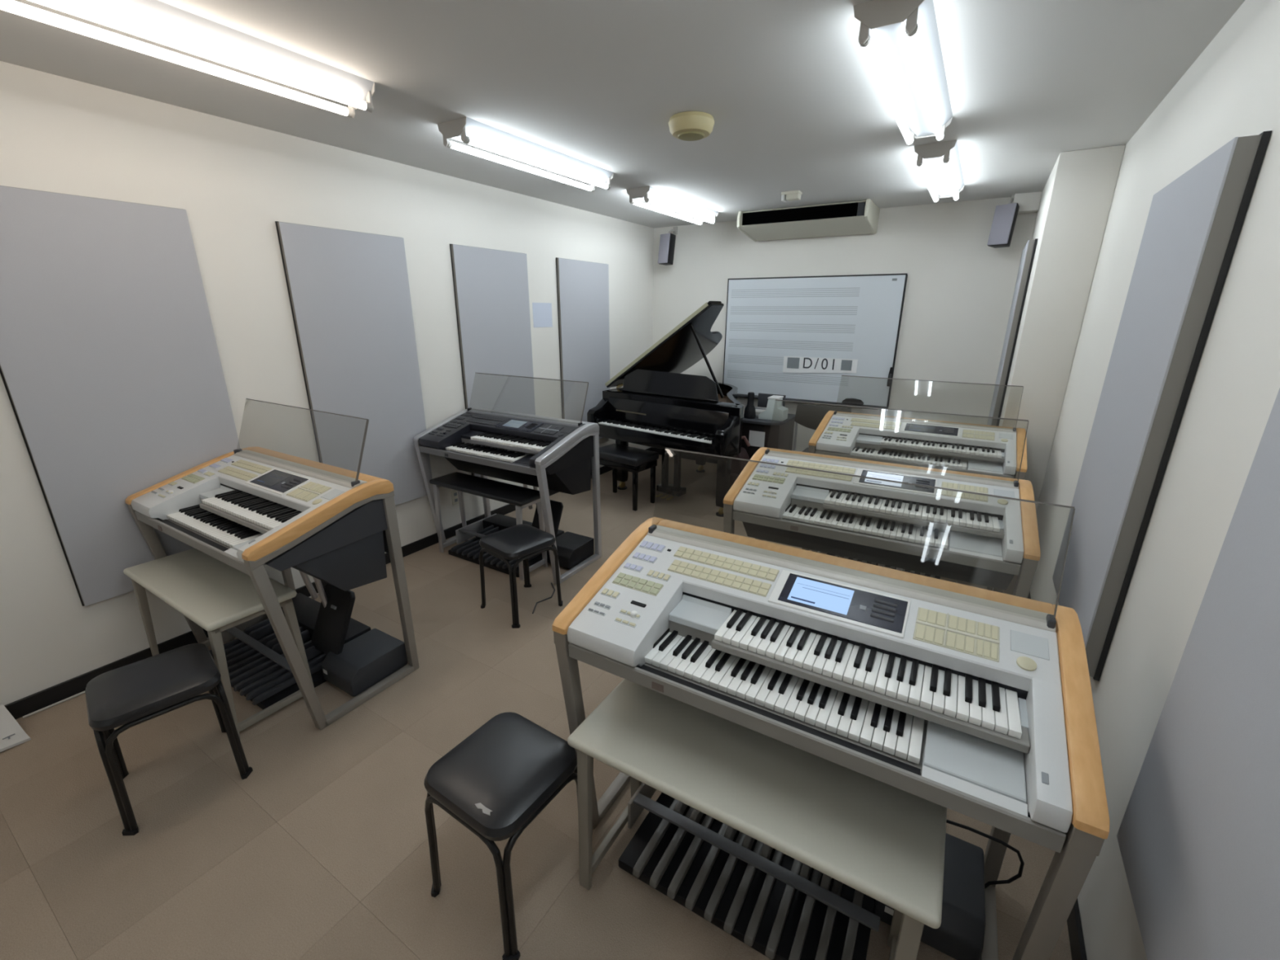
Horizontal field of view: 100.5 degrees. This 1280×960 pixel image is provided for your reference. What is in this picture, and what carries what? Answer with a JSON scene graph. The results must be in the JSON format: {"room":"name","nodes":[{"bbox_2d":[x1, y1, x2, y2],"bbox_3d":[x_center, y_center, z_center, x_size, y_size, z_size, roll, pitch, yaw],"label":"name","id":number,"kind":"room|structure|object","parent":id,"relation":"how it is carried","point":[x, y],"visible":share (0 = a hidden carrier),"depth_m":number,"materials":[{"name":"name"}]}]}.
{"room":"music room","nodes":[
{"label":"music room","id":0,"kind":"room"},
{"bbox_2d":[0,61,653,705],"bbox_3d":[-2.339,-0.419,2.647,0.120,2.604,9.476,11,20,30],"label":"wall","id":1,"kind":"structure","parent":0,"point":[233,180],"depth_m":2.80,"materials":[{"name":"paint"}]},
{"bbox_2d":[0,185,239,606],"bbox_3d":[-2.357,-0.351,2.486,0.030,1.758,0.750,11,20,30],"label":"acoustic panel","id":2,"kind":"object","parent":1,"relation":"attached to","point":[111,371],"visible":0.72,"depth_m":2.38,"materials":[{"name":"grey fabric"}]},
{"bbox_2d":[4,447,651,719],"bbox_3d":[-2.288,0.795,2.994,0.012,0.080,9.236,11,20,30],"label":"baseboard","id":3,"kind":"structure","parent":1,"relation":"attached to","point":[30,704],"depth_m":2.63,"materials":[{"name":"black plastic"}]},
{"bbox_2d":[275,221,431,505],"bbox_3d":[-1.748,-0.644,3.421,0.030,1.758,0.759,11,20,30],"label":"acoustic panel","id":4,"kind":"object","parent":1,"relation":"attached to","point":[348,291],"visible":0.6,"depth_m":3.32,"materials":[{"name":"grey fabric"}]},
{"bbox_2d":[450,489,458,505],"bbox_3d":[-1.453,0.135,4.196,0.010,0.120,0.070,11,20,30],"label":"wall outlet","id":5,"kind":"object","parent":1,"relation":"attached to","point":[455,499],"visible":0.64,"depth_m":4.18,"materials":[{"name":"beige plastic"}]},
{"bbox_2d":[449,244,535,477],"bbox_3d":[-1.145,-0.934,4.347,0.030,1.758,0.754,11,20,30],"label":"acoustic panel","id":6,"kind":"object","parent":1,"relation":"attached to","point":[491,291],"visible":0.6,"depth_m":4.22,"materials":[{"name":"grey fabric"}]},
{"bbox_2d":[532,302,552,327],"bbox_3d":[-0.858,-1.454,4.695,0.002,0.205,0.245,11,20,30],"label":"notice sheet","id":7,"kind":"object","parent":1,"relation":"attached to","point":[542,312],"visible":1,"depth_m":4.69,"materials":[{"name":"white paper"}]},
{"bbox_2d":[555,257,609,439],"bbox_3d":[-0.533,-1.228,5.288,0.030,1.758,0.774,11,20,30],"label":"acoustic panel","id":8,"kind":"object","parent":1,"relation":"attached to","point":[582,286],"visible":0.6,"depth_m":5.17,"materials":[{"name":"grey fabric"}]},
{"bbox_2d":[0,454,1071,959],"bbox_3d":[-0.668,1.200,2.067,4.068,0.120,9.476,11,20,30],"label":"floor","id":9,"kind":"structure","parent":0,"point":[322,852],"depth_m":1.84,"materials":[{"name":"grey"}]},
{"bbox_2d":[0,704,31,751],"bbox_3d":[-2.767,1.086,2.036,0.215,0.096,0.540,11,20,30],"label":"sheet","id":10,"kind":"object","parent":9,"relation":"on","point":[11,734],"visible":1,"depth_m":2.21,"materials":[{"name":"white paper"}]},
{"bbox_2d":[84,643,253,835],"bbox_3d":[-1.750,0.917,1.978,0.372,0.465,0.372,16,23,41],"label":"stool","id":11,"kind":"object","parent":9,"relation":"on","point":[138,692],"visible":1,"depth_m":1.86,"materials":[{"name":"black leather"},{"name":"black painted metal"}]},
{"bbox_2d":[22,592,319,718],"bbox_3d":[-2.350,0.875,2.852,0.025,0.010,1.300,11,20,30],"label":"cable","id":12,"kind":"object","parent":9,"relation":"on","point":[82,692],"visible":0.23,"depth_m":2.40,"materials":[{"name":"grey plastic"}]},
{"bbox_2d":[123,548,315,738],"bbox_3d":[-1.945,0.710,2.469,0.893,0.560,0.330,11,20,30],"label":"bench","id":13,"kind":"object","parent":9,"relation":"on","point":[215,595],"visible":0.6,"depth_m":2.31,"materials":[{"name":"beige paint"}]},
{"bbox_2d":[124,398,419,729],"bbox_3d":[-1.755,0.325,2.518,1.162,1.268,0.609,11,20,29],"label":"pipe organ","id":14,"kind":"object","parent":9,"relation":"on","point":[247,509],"visible":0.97,"depth_m":2.42,"materials":[{"name":"grey plastic"}]},
{"bbox_2d":[429,471,547,580],"bbox_3d":[-1.068,0.305,3.764,0.893,0.560,0.248,11,20,30],"label":"bench","id":15,"kind":"object","parent":9,"relation":"on","point":[521,497],"visible":0.82,"depth_m":3.65,"materials":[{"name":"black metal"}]},
{"bbox_2d":[423,711,577,959],"bbox_3d":[-0.402,1.034,1.624,0.372,0.465,0.372,12,21,32],"label":"stool","id":16,"kind":"object","parent":9,"relation":"on","point":[500,777],"visible":0.92,"depth_m":1.50,"materials":[{"name":"black leather"}]},
{"bbox_2d":[413,372,601,584],"bbox_3d":[-0.928,-0.056,3.735,1.162,1.268,0.609,11,20,29],"label":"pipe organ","id":17,"kind":"object","parent":9,"relation":"on","point":[545,453],"visible":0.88,"depth_m":3.64,"materials":[{"name":"black plastic"}]},
{"bbox_2d":[479,524,563,628],"bbox_3d":[-0.716,0.543,3.174,0.372,0.465,0.372,15,23,39],"label":"stool","id":18,"kind":"object","parent":9,"relation":"on","point":[522,542],"visible":1,"depth_m":3.05,"materials":[{"name":"black leather"},{"name":"black metal"}]},
{"bbox_2d":[532,582,555,613],"bbox_3d":[-0.588,0.735,3.324,0.071,0.008,0.374,4,18,11],"label":"cable","id":19,"kind":"object","parent":9,"relation":"on","point":[551,583],"visible":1,"depth_m":3.30,"materials":[{"name":"grey plastic"}]},
{"bbox_2d":[599,443,658,511],"bbox_3d":[-0.145,-0.035,4.969,0.560,0.490,0.340,14,22,37],"label":"piano bench","id":20,"kind":"object","parent":9,"relation":"on","point":[629,459],"visible":0.73,"depth_m":4.80,"materials":[{"name":"black leather"}]},
{"bbox_2d":[586,301,743,516],"bbox_3d":[0.523,-0.766,5.125,1.581,1.796,1.545,14,22,37],"label":"grand piano","id":21,"kind":"object","parent":9,"relation":"on","point":[657,406],"visible":0.98,"depth_m":4.73,"materials":[{"name":"black paint"}]},
{"bbox_2d":[617,486,626,489],"bbox_3d":[-0.180,0.078,5.403,0.100,0.012,0.100,14,22,37],"label":"cup","id":22,"kind":"object","parent":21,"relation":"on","point":[619,487],"depth_m":5.38,"materials":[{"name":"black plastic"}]},
{"bbox_2d":[715,511,723,516],"bbox_3d":[0.721,0.302,4.707,0.100,0.012,0.100,14,22,37],"label":"cup","id":23,"kind":"object","parent":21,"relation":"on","point":[719,513],"depth_m":4.68,"materials":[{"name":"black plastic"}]},
{"bbox_2d":[729,435,750,488],"bbox_3d":[0.874,-0.118,5.039,0.286,0.614,0.269,11,20,30],"label":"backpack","id":24,"kind":"object","parent":9,"relation":"on","point":[737,465],"visible":0.16,"depth_m":4.96,"materials":[{"name":"black fabric"}]},
{"bbox_2d":[567,678,946,959],"bbox_3d":[0.276,1.027,1.499,0.940,0.560,0.330,10,20,29],"label":"bench","id":25,"kind":"object","parent":9,"relation":"on","point":[884,842],"visible":0.8,"depth_m":1.34,"materials":[{"name":"beige paint"}]},
{"bbox_2d":[741,413,795,459],"bbox_3d":[1.270,-0.276,5.354,0.420,0.728,0.560,11,20,30],"label":"desk","id":26,"kind":"object","parent":9,"relation":"on","point":[759,433],"visible":0.36,"depth_m":5.12,"materials":[{"name":"grey plastic"}]},
{"bbox_2d":[743,391,755,418],"bbox_3d":[1.070,-0.725,5.158,0.116,0.245,0.116,11,20,30],"label":"spray bottle","id":27,"kind":"object","parent":26,"relation":"on","point":[749,411],"visible":1,"depth_m":5.13,"materials":[{"name":"black plastic"}]},
{"bbox_2d":[755,407,766,416],"bbox_3d":[1.174,-0.684,5.338,0.150,0.060,0.180,11,20,30],"label":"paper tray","id":28,"kind":"object","parent":26,"relation":"on","point":[758,410],"visible":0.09,"depth_m":5.34,"materials":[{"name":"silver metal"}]},
{"bbox_2d":[757,392,786,407],"bbox_3d":[1.337,-0.779,5.424,0.280,0.190,0.100,11,20,30],"label":"monitor","id":29,"kind":"object","parent":26,"relation":"on","point":[762,400],"visible":0.34,"depth_m":5.44,"materials":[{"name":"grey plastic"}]},
{"bbox_2d":[758,395,788,421],"bbox_3d":[1.285,-0.694,5.114,0.240,0.215,0.164,11,20,30],"label":"dispenser","id":30,"kind":"object","parent":26,"relation":"on","point":[775,411],"visible":0.98,"depth_m":5.05,"materials":[{"name":"white plastic"}]},
{"bbox_2d":[793,404,852,452],"bbox_3d":[1.677,-0.231,4.862,0.490,0.947,0.510,11,20,30],"label":"chair","id":31,"kind":"object","parent":9,"relation":"on","point":[811,416],"visible":0.34,"depth_m":4.63,"materials":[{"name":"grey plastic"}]},
{"bbox_2d":[551,447,1110,959],"bbox_3d":[0.444,0.650,1.521,1.259,1.268,0.609,10,20,29],"label":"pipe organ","id":32,"kind":"object","parent":9,"relation":"on","point":[975,703],"visible":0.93,"depth_m":1.39,"materials":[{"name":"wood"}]},
{"bbox_2d":[668,594,731,635],"bbox_3d":[0.173,0.388,1.535,0.157,0.040,0.093,10,20,29],"label":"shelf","id":33,"kind":"object","parent":32,"relation":"attached to","point":[699,614],"depth_m":1.53,"materials":[{"name":"grey plastic"}]},
{"bbox_2d":[1017,697,1028,729],"bbox_3d":[0.836,0.516,1.163,0.014,0.026,0.093,10,20,29],"label":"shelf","id":34,"kind":"object","parent":32,"relation":"attached to","point":[1023,703],"depth_m":1.16,"materials":[{"name":"grey plastic"}]},
{"bbox_2d":[723,399,1040,598],"bbox_3d":[1.076,0.327,2.552,1.230,1.268,0.609,10,20,28],"label":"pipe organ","id":35,"kind":"object","parent":9,"relation":"on","point":[984,540],"visible":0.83,"depth_m":2.38,"materials":[{"name":"grey plastic"}]},
{"bbox_2d":[791,485,829,503],"bbox_3d":[0.816,0.069,2.554,0.157,0.040,0.093,10,20,28],"label":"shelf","id":36,"kind":"object","parent":35,"relation":"attached to","point":[799,494],"depth_m":2.55,"materials":[{"name":"grey plastic"}]},
{"bbox_2d":[998,520,1003,528],"bbox_3d":[1.487,0.192,2.196,0.014,0.026,0.093,10,20,28],"label":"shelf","id":37,"kind":"object","parent":35,"relation":"attached to","point":[1000,522],"depth_m":2.19,"materials":[{"name":"grey plastic"}]},
{"bbox_2d":[811,550,956,582],"bbox_3d":[1.676,0.362,3.621,0.940,0.560,0.330,11,20,29],"label":"bench","id":38,"kind":"object","parent":9,"relation":"on","point":[950,580],"visible":0.02,"depth_m":3.34,"materials":[{"name":"beige paint"}]},
{"bbox_2d":[801,375,1027,590],"bbox_3d":[1.833,-0.017,3.648,1.230,1.268,0.609,11,20,29],"label":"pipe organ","id":39,"kind":"object","parent":9,"relation":"on","point":[972,448],"visible":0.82,"depth_m":3.50,"materials":[{"name":"grey plastic"}]},
{"bbox_2d":[855,434,882,444],"bbox_3d":[1.575,-0.277,3.657,0.157,0.040,0.093,11,20,29],"label":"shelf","id":40,"kind":"object","parent":39,"relation":"attached to","point":[860,439],"depth_m":3.66,"materials":[{"name":"grey plastic"}]},
{"bbox_2d":[0,0,1244,227],"bbox_3d":[-0.656,-1.397,1.245,4.068,0.120,9.476,11,20,30],"label":"ceiling","id":41,"kind":"structure","parent":0,"point":[793,95],"depth_m":2.16,"materials":[{"name":"paint"}]},
{"bbox_2d":[0,0,374,118],"bbox_3d":[-1.510,-1.442,1.746,0.210,0.103,1.258,11,20,30],"label":"fluorescent light","id":42,"kind":"object","parent":41,"relation":"attached to","point":[155,20],"visible":1,"depth_m":1.77,"materials":[{"name":"white glass"}]},
{"bbox_2d":[347,104,355,118],"bbox_3d":[-1.240,-1.596,2.285,0.030,0.073,0.012,11,20,30],"label":"socket","id":43,"kind":"object","parent":42,"relation":"attached to","point":[351,108],"depth_m":2.28,"materials":[{"name":"grey plastic"}]},
{"bbox_2d":[365,91,373,112],"bbox_3d":[-1.127,-1.575,2.219,0.030,0.073,0.012,11,20,30],"label":"socket","id":44,"kind":"object","parent":42,"relation":"attached to","point":[369,95],"depth_m":2.21,"materials":[{"name":"grey plastic"}]},
{"bbox_2d":[437,116,613,191],"bbox_3d":[-0.597,-1.882,3.148,0.210,0.103,1.258,11,20,30],"label":"fluorescent light","id":45,"kind":"object","parent":41,"relation":"attached to","point":[466,130],"visible":1,"depth_m":2.96,"materials":[{"name":"grey plastic"}]},
{"bbox_2d":[442,134,448,146],"bbox_3d":[-0.980,-1.721,2.684,0.030,0.073,0.012,11,20,30],"label":"socket","id":46,"kind":"object","parent":45,"relation":"attached to","point":[446,142],"depth_m":2.68,"materials":[{"name":"grey plastic"}]},
{"bbox_2d":[461,126,466,142],"bbox_3d":[-0.868,-1.700,2.618,0.030,0.073,0.012,11,20,30],"label":"socket","id":47,"kind":"object","parent":45,"relation":"attached to","point":[464,137],"depth_m":2.61,"materials":[{"name":"grey plastic"}]},
{"bbox_2d":[606,177,610,190],"bbox_3d":[-0.215,-2.014,3.622,0.030,0.073,0.012,11,20,30],"label":"socket","id":48,"kind":"object","parent":45,"relation":"attached to","point":[608,180],"depth_m":3.61,"materials":[{"name":"grey plastic"}]},
{"bbox_2d":[626,186,718,225],"bbox_3d":[0.316,-2.321,4.551,0.210,0.103,1.258,11,20,30],"label":"fluorescent light","id":49,"kind":"object","parent":41,"relation":"attached to","point":[649,194],"visible":1,"depth_m":4.37,"materials":[{"name":"grey plastic"}]},
{"bbox_2d":[629,195,633,204],"bbox_3d":[-0.067,-2.160,4.087,0.030,0.073,0.012,11,20,30],"label":"socket","id":50,"kind":"object","parent":49,"relation":"attached to","point":[631,197],"depth_m":4.08,"materials":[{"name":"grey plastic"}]},
{"bbox_2d":[644,192,648,202],"bbox_3d":[0.045,-2.139,4.020,0.030,0.073,0.012,11,20,30],"label":"socket","id":51,"kind":"object","parent":49,"relation":"attached to","point":[646,194],"depth_m":4.02,"materials":[{"name":"grey plastic"}]},
{"bbox_2d":[668,111,714,141],"bbox_3d":[0.250,-1.714,2.594,0.224,0.081,0.224,11,20,30],"label":"smoke detector","id":52,"kind":"object","parent":41,"relation":"attached to","point":[690,126],"visible":1,"depth_m":2.52,"materials":[{"name":"beige plastic"}]},
{"bbox_2d":[677,131,704,141],"bbox_3d":[0.250,-1.680,2.605,0.132,0.010,0.132,11,20,30],"label":"grille","id":53,"kind":"object","parent":52,"relation":"attached to","point":[683,135],"depth_m":2.58,"materials":[{"name":"beige plastic"}]},
{"bbox_2d":[781,190,802,202],"bbox_3d":[1.183,-2.216,4.161,0.140,0.062,0.090,11,20,30],"label":"ceiling sensor","id":54,"kind":"object","parent":41,"relation":"attached to","point":[795,195],"visible":1,"depth_m":4.13,"materials":[{"name":"beige plastic"}]},
{"bbox_2d":[737,198,879,241],"bbox_3d":[1.528,-2.362,4.885,1.150,0.214,0.532,11,20,30],"label":"air conditioner","id":55,"kind":"object","parent":41,"relation":"attached to","point":[855,217],"visible":1,"depth_m":4.75,"materials":[{"name":"beige plastic"}]},
{"bbox_2d":[853,0,952,146],"bbox_3d":[1.073,-1.543,2.100,0.210,0.103,1.258,11,20,30],"label":"fluorescent light","id":56,"kind":"object","parent":41,"relation":"attached to","point":[900,41],"visible":1,"depth_m":1.85,"materials":[{"name":"white glass"}]},
{"bbox_2d":[857,22,869,44],"bbox_3d":[0.690,-1.382,1.636,0.030,0.073,0.012,11,20,30],"label":"socket","id":57,"kind":"object","parent":56,"relation":"attached to","point":[864,34],"depth_m":1.63,"materials":[{"name":"grey plastic"}]},
{"bbox_2d":[908,128,914,146],"bbox_3d":[1.343,-1.697,2.639,0.030,0.073,0.012,11,20,30],"label":"socket","id":58,"kind":"object","parent":56,"relation":"attached to","point":[912,132],"depth_m":2.63,"materials":[{"name":"grey plastic"}]},
{"bbox_2d":[905,7,918,34],"bbox_3d":[0.802,-1.361,1.569,0.030,0.073,0.012,11,20,30],"label":"socket","id":59,"kind":"object","parent":56,"relation":"attached to","point":[911,13],"depth_m":1.57,"materials":[{"name":"grey plastic"}]},
{"bbox_2d":[938,124,945,142],"bbox_3d":[1.455,-1.675,2.573,0.030,0.073,0.012,11,20,30],"label":"socket","id":60,"kind":"object","parent":56,"relation":"attached to","point":[943,126],"depth_m":2.56,"materials":[{"name":"grey plastic"}]},
{"bbox_2d":[914,139,964,203],"bbox_3d":[1.959,-1.970,3.462,0.210,0.103,1.258,11,20,30],"label":"fluorescent light","id":61,"kind":"object","parent":41,"relation":"attached to","point":[939,164],"visible":1,"depth_m":3.21,"materials":[{"name":"grey plastic"}]},
{"bbox_2d":[916,154,923,166],"bbox_3d":[1.576,-1.809,2.998,0.030,0.073,0.012,11,20,30],"label":"socket","id":62,"kind":"object","parent":61,"relation":"attached to","point":[920,157],"depth_m":3.00,"materials":[{"name":"grey plastic"}]},
{"bbox_2d":[942,150,950,163],"bbox_3d":[1.688,-1.788,2.931,0.030,0.073,0.012,11,20,30],"label":"socket","id":63,"kind":"object","parent":61,"relation":"attached to","point":[946,153],"depth_m":2.93,"materials":[{"name":"grey plastic"}]},
{"bbox_2d":[652,196,1036,451],"bbox_3d":[1.806,-1.287,5.448,3.828,2.604,0.120,11,20,30],"label":"wall","id":64,"kind":"structure","parent":0,"point":[960,288],"depth_m":4.85,"materials":[{"name":"paint"}]},
{"bbox_2d":[657,226,677,265],"bbox_3d":[0.312,-2.528,5.744,0.198,0.390,0.148,-14,23,-39],"label":"wall speaker","id":65,"kind":"object","parent":64,"relation":"attached to","point":[667,241],"visible":1,"depth_m":5.70,"materials":[{"name":"black plastic"}]},
{"bbox_2d":[657,233,670,263],"bbox_3d":[0.257,-2.481,5.708,0.051,0.292,0.144,-14,23,-39],"label":"grille","id":66,"kind":"object","parent":65,"relation":"attached to","point":[664,257],"depth_m":5.69,"materials":[{"name":"grey fabric"}]},
{"bbox_2d":[651,447,717,463],"bbox_3d":[1.647,-0.089,5.845,3.523,0.080,0.012,11,20,30],"label":"baseboard","id":67,"kind":"structure","parent":64,"relation":"attached to","point":[659,451],"depth_m":6.49,"materials":[{"name":"black plastic"}]},
{"bbox_2d":[722,273,907,410],"bbox_3d":[1.658,-1.402,5.389,1.731,1.238,0.074,11,20,30],"label":"whiteboard","id":68,"kind":"object","parent":64,"relation":"attached to","point":[768,320],"visible":0.89,"depth_m":5.34,"materials":[{"name":"white"}]},
{"bbox_2d":[737,393,888,410],"bbox_3d":[1.656,-0.828,5.570,1.731,0.034,0.074,11,20,30],"label":"tray","id":69,"kind":"object","parent":68,"relation":"on","point":[788,397],"depth_m":5.43,"materials":[{"name":"black"}]},
{"bbox_2d":[782,355,857,373],"bbox_3d":[1.809,-1.149,5.385,0.730,0.170,0.006,11,20,30],"label":"number sign","id":70,"kind":"object","parent":68,"relation":"attached to","point":[791,364],"visible":1,"depth_m":5.38,"materials":[{"name":"white paper"}]},
{"bbox_2d":[841,398,863,404],"bbox_3d":[2.111,-0.782,5.278,0.200,0.054,0.036,11,20,30],"label":"eraser","id":71,"kind":"object","parent":68,"relation":"on","point":[850,401],"visible":1,"depth_m":5.26,"materials":[{"name":"grey plastic"}]},
{"bbox_2d":[886,367,893,386],"bbox_3d":[2.373,-0.977,5.045,0.040,0.180,0.032,11,20,30],"label":"clip","id":72,"kind":"object","parent":68,"relation":"attached to","point":[891,372],"visible":0.93,"depth_m":5.04,"materials":[{"name":"black plastic"}]},
{"bbox_2d":[986,195,1019,248],"bbox_3d":[2.908,-2.057,4.225,0.198,0.390,0.148,-13,22,-36],"label":"wall speaker","id":73,"kind":"object","parent":64,"relation":"attached to","point":[1005,216],"visible":0.92,"depth_m":4.18,"materials":[{"name":"black plastic"}]},
{"bbox_2d":[1013,191,1042,213],"bbox_3d":[3.048,-2.185,4.204,0.175,0.130,0.130,11,20,30],"label":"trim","id":74,"kind":"structure","parent":64,"relation":"attached to","point":[1028,202],"depth_m":4.15,"materials":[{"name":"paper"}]},
{"bbox_2d":[1029,0,1279,959],"bbox_3d":[1.015,0.222,0.665,0.120,2.604,9.476,11,20,30],"label":"wall","id":75,"kind":"structure","parent":0,"point":[1231,91],"depth_m":1.41,"materials":[{"name":"paint"}]},
{"bbox_2d":[986,238,1037,426],"bbox_3d":[2.820,-0.900,4.112,0.050,1.688,0.748,11,20,30],"label":"acoustic panel","id":76,"kind":"object","parent":75,"relation":"attached to","point":[1028,251],"visible":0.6,"depth_m":3.79,"materials":[{"name":"grey fabric"}]},
{"bbox_2d":[1027,591,1087,959],"bbox_3d":[0.593,1.588,0.524,0.012,0.080,7.868,11,20,30],"label":"baseboard","id":77,"kind":"structure","parent":75,"relation":"attached to","point":[1077,948],"depth_m":1.49,"materials":[{"name":"black plastic"}]},
{"bbox_2d":[998,144,1125,511],"bbox_3d":[2.918,-0.812,3.962,0.293,2.604,1.356,11,20,30],"label":"pillar","id":78,"kind":"structure","parent":75,"relation":"attached to","point":[1073,213],"depth_m":3.27,"materials":[{"name":"paint"}]},
{"bbox_2d":[1052,130,1271,680],"bbox_3d":[1.672,-0.192,1.825,0.060,1.548,0.788,11,20,30],"label":"acoustic panel","id":79,"kind":"object","parent":75,"relation":"attached to","point":[1193,225],"visible":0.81,"depth_m":1.61,"materials":[{"name":"grey fabric"}]},
{"bbox_2d":[1116,388,1279,959],"bbox_3d":[0.919,0.171,0.668,0.060,1.548,0.733,11,20,30],"label":"acoustic panel","id":80,"kind":"object","parent":75,"relation":"attached to","point":[1198,834],"visible":1,"depth_m":0.89,"materials":[{"name":"grey fabric"}]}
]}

